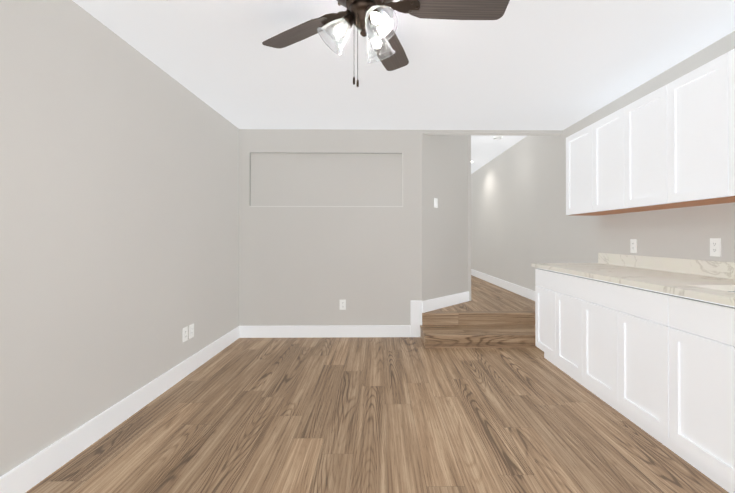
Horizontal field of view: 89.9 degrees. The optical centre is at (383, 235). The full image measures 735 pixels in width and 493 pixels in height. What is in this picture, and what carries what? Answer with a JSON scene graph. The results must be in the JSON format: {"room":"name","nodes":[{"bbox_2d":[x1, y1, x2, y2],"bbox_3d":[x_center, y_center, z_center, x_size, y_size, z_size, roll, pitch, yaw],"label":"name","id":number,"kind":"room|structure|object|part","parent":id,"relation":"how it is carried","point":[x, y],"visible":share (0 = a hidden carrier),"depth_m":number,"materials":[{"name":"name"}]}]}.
{"room":"empty living room","nodes":[
{"label":"empty living room","id":0,"kind":"room"},
{"bbox_2d":[0,0,238,476],"bbox_3d":[-1.696,-0.190,0.738,0.120,2.840,7.310,0,0,-1],"label":"wall","id":1,"kind":"structure","parent":0,"point":[119,214],"depth_m":2.11,"materials":[{"name":"paint"}]},
{"bbox_2d":[183,326,187,341],"bbox_3d":[-1.662,0.828,3.079,0.009,0.116,0.072,0,0,-1],"label":"electrical outlet","id":2,"kind":"object","parent":1,"relation":"attached to","point":[185,333],"visible":1,"depth_m":3.07,"materials":[{"name":"white plastic"}]},
{"bbox_2d":[189,323,193,338],"bbox_3d":[-1.663,0.828,3.184,0.009,0.116,0.072,0,0,-1],"label":"electrical outlet","id":3,"kind":"object","parent":1,"relation":"attached to","point":[191,330],"visible":1,"depth_m":3.17,"materials":[{"name":"white plastic"}]},
{"bbox_2d":[0,269,534,492],"bbox_3d":[0.221,0.969,3.523,3.795,0.425,12.608,0,0,-1],"label":"baseboard","id":4,"kind":"structure","parent":1,"relation":"attached to","point":[30,473],"depth_m":2.96,"materials":[{"name":"white wood"}]},
{"bbox_2d":[26,337,728,492],"bbox_3d":[0.258,1.200,0.707,4.027,0.060,7.210,0,0,-1],"label":"floor","id":5,"kind":"structure","parent":0,"point":[341,415],"depth_m":2.19,"materials":[{"name":"brown wood"}]},
{"bbox_2d":[420,311,537,347],"bbox_3d":[1.267,1.044,4.121,1.691,0.281,0.552,0,0,-1],"label":"steps","id":6,"kind":"structure","parent":5,"relation":"on","point":[477,329],"depth_m":4.08,"materials":[{"name":"brown wood"}]},
{"bbox_2d":[535,265,614,364],"bbox_3d":[1.791,0.743,3.360,0.647,0.877,0.410,0,0,-1],"label":"base cabinet","id":7,"kind":"object","parent":5,"relation":"on","point":[544,299],"depth_m":3.35,"materials":[{"name":"white wood"}]},
{"bbox_2d":[551,269,646,382],"bbox_3d":[1.796,0.741,2.950,0.647,0.877,0.410,0,0,-1],"label":"base cabinet","id":8,"kind":"object","parent":5,"relation":"on","point":[564,282],"depth_m":2.96,"materials":[{"name":"white wood"}]},
{"bbox_2d":[579,273,710,408],"bbox_3d":[1.801,0.739,2.540,0.647,0.877,0.410,0,0,-1],"label":"base cabinet","id":9,"kind":"object","parent":5,"relation":"on","point":[596,290],"depth_m":2.53,"materials":[{"name":"white wood"}]},
{"bbox_2d":[615,281,734,443],"bbox_3d":[1.807,0.737,2.130,0.647,0.877,0.410,0,0,-1],"label":"base cabinet","id":10,"kind":"object","parent":5,"relation":"on","point":[646,344],"depth_m":2.13,"materials":[{"name":"white wood"}]},
{"bbox_2d":[663,289,734,492],"bbox_3d":[1.812,0.736,1.720,0.647,0.877,0.410,0,0,-1],"label":"base cabinet","id":11,"kind":"object","parent":5,"relation":"on","point":[699,324],"depth_m":1.74,"materials":[{"name":"white wood"}]},
{"bbox_2d":[239,129,562,325],"bbox_3d":[0.150,-0.175,4.357,3.907,2.840,0.121,0,0,-1],"label":"wall","id":12,"kind":"structure","parent":0,"point":[329,219],"depth_m":4.29,"materials":[{"name":"paint"}]},
{"bbox_2d":[340,300,345,309],"bbox_3d":[-0.481,0.806,4.280,0.072,0.116,0.009,0,0,-1],"label":"electrical outlet","id":13,"kind":"object","parent":12,"relation":"attached to","point":[342,304],"visible":1,"depth_m":4.28,"materials":[{"name":"white plastic"}]},
{"bbox_2d":[72,0,734,129],"bbox_3d":[0.258,-1.430,0.724,4.027,0.360,7.220,0,0,-1],"label":"ceiling","id":14,"kind":"structure","parent":0,"point":[541,64],"depth_m":2.60,"materials":[{"name":"white paint"}]},
{"bbox_2d":[262,0,509,86],"bbox_3d":[-0.046,-0.965,1.751,1.274,0.562,1.329,0,0,-1],"label":"ceiling fan","id":15,"kind":"object","parent":14,"relation":"attached to","point":[364,17],"visible":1,"depth_m":1.78,"materials":[{"name":"brown wood"}]},
{"label":"blade","id":16,"kind":"part","parent":15,"relation":"part of","materials":[{"name":"brown wood"}]},
{"bbox_3d":[-0.094,-1.095,1.748,0.326,0.302,0.316,0,0,-1],"label":"motor","id":17,"kind":"part","parent":15,"relation":"part of","materials":[{"name":"brown metal"}]},
{"bbox_3d":[0.031,-1.095,2.179,0.160,0.006,0.472,-14,-4,16],"label":"blade","id":18,"kind":"part","parent":15,"relation":"part of","materials":[{"name":"brown wood"}]},
{"label":"blade","id":19,"kind":"part","parent":15,"relation":"part of","materials":[{"name":"brown wood"}]},
{"bbox_2d":[422,133,467,300],"bbox_3d":[0.780,-0.173,4.761,0.120,2.840,1.134,0,0,42],"label":"wall","id":20,"kind":"structure","parent":0,"point":[445,222],"depth_m":4.66,"materials":[{"name":"paint"}]},
{"bbox_2d":[434,198,437,207],"bbox_3d":[0.639,-0.397,4.507,0.012,0.116,0.072,0,0,42],"label":"light switch","id":21,"kind":"object","parent":20,"relation":"attached to","point":[435,202],"visible":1,"depth_m":4.50,"materials":[{"name":"white plastic"}]},
{"bbox_2d":[468,135,470,300],"bbox_3d":[1.114,-0.161,7.525,0.120,2.840,4.870,0,0,-1],"label":"wall","id":22,"kind":"structure","parent":0,"point":[469,213],"depth_m":5.09,"materials":[{"name":"paint"}]},
{"bbox_2d":[433,275,534,310],"bbox_3d":[1.297,1.087,7.134,1.780,0.340,5.646,0,0,-1],"label":"floor","id":23,"kind":"structure","parent":0,"point":[487,296],"depth_m":5.05,"materials":[{"name":"brown wood"}]},
{"bbox_2d":[471,135,525,173],"bbox_3d":[0.173,-1.512,7.144,4.027,0.140,5.620,0,0,-1],"label":"ceiling","id":24,"kind":"structure","parent":0,"point":[485,149],"depth_m":6.06,"materials":[{"name":"white paint"}]},
{"bbox_2d":[493,135,501,139],"bbox_3d":[1.670,-1.431,5.403,0.132,0.036,0.132,0,0,-1],"label":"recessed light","id":25,"kind":"object","parent":24,"relation":"attached to","point":[498,137],"visible":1,"depth_m":5.37,"materials":[{"name":"white"}]},
{"bbox_2d":[471,31,734,290],"bbox_3d":[2.174,-0.178,3.554,0.120,2.840,12.840,0,0,-1],"label":"wall","id":26,"kind":"structure","parent":0,"point":[521,221],"depth_m":4.43,"materials":[{"name":"paint"}]},
{"bbox_2d":[566,125,629,215],"bbox_3d":[1.950,-0.579,3.388,0.326,0.760,0.450,0,0,-1],"label":"upper cabinet","id":27,"kind":"object","parent":26,"relation":"attached to","point":[578,143],"depth_m":3.40,"materials":[{"name":"white wood"}]},
{"bbox_2d":[590,108,621,211],"bbox_3d":[1.956,-0.581,2.958,0.326,0.760,0.410,0,0,-1],"label":"upper cabinet","id":28,"kind":"object","parent":26,"relation":"attached to","point":[606,133],"depth_m":2.98,"materials":[{"name":"white wood"}]},
{"bbox_2d":[630,239,636,252],"bbox_3d":[2.115,0.090,3.119,0.009,0.116,0.072,0,0,-1],"label":"outlet","id":29,"kind":"object","parent":26,"relation":"attached to","point":[633,245],"visible":1,"depth_m":3.12,"materials":[{"name":"white plastic"}]},
{"bbox_2d":[622,87,712,211],"bbox_3d":[1.961,-0.582,2.548,0.326,0.760,0.410,0,0,-1],"label":"upper cabinet","id":30,"kind":"object","parent":26,"relation":"attached to","point":[642,118],"depth_m":2.57,"materials":[{"name":"white wood"}]},
{"bbox_2d":[662,55,734,203],"bbox_3d":[1.966,-0.584,2.138,0.326,0.760,0.410,0,0,-1],"label":"upper cabinet","id":31,"kind":"object","parent":26,"relation":"attached to","point":[670,145],"depth_m":2.16,"materials":[{"name":"white wood"}]},
{"bbox_2d":[710,238,720,256],"bbox_3d":[2.125,0.077,2.361,0.009,0.116,0.072,0,0,-1],"label":"outlet","id":32,"kind":"object","parent":26,"relation":"attached to","point":[715,246],"visible":1,"depth_m":2.35,"materials":[{"name":"white plastic"}]},
{"bbox_2d":[722,48,734,199],"bbox_3d":[1.972,-0.586,1.728,0.326,0.760,0.410,0,0,-1],"label":"upper cabinet","id":33,"kind":"object","parent":26,"relation":"attached to","point":[728,59],"depth_m":1.93,"materials":[{"name":"white wood"}]}
]}

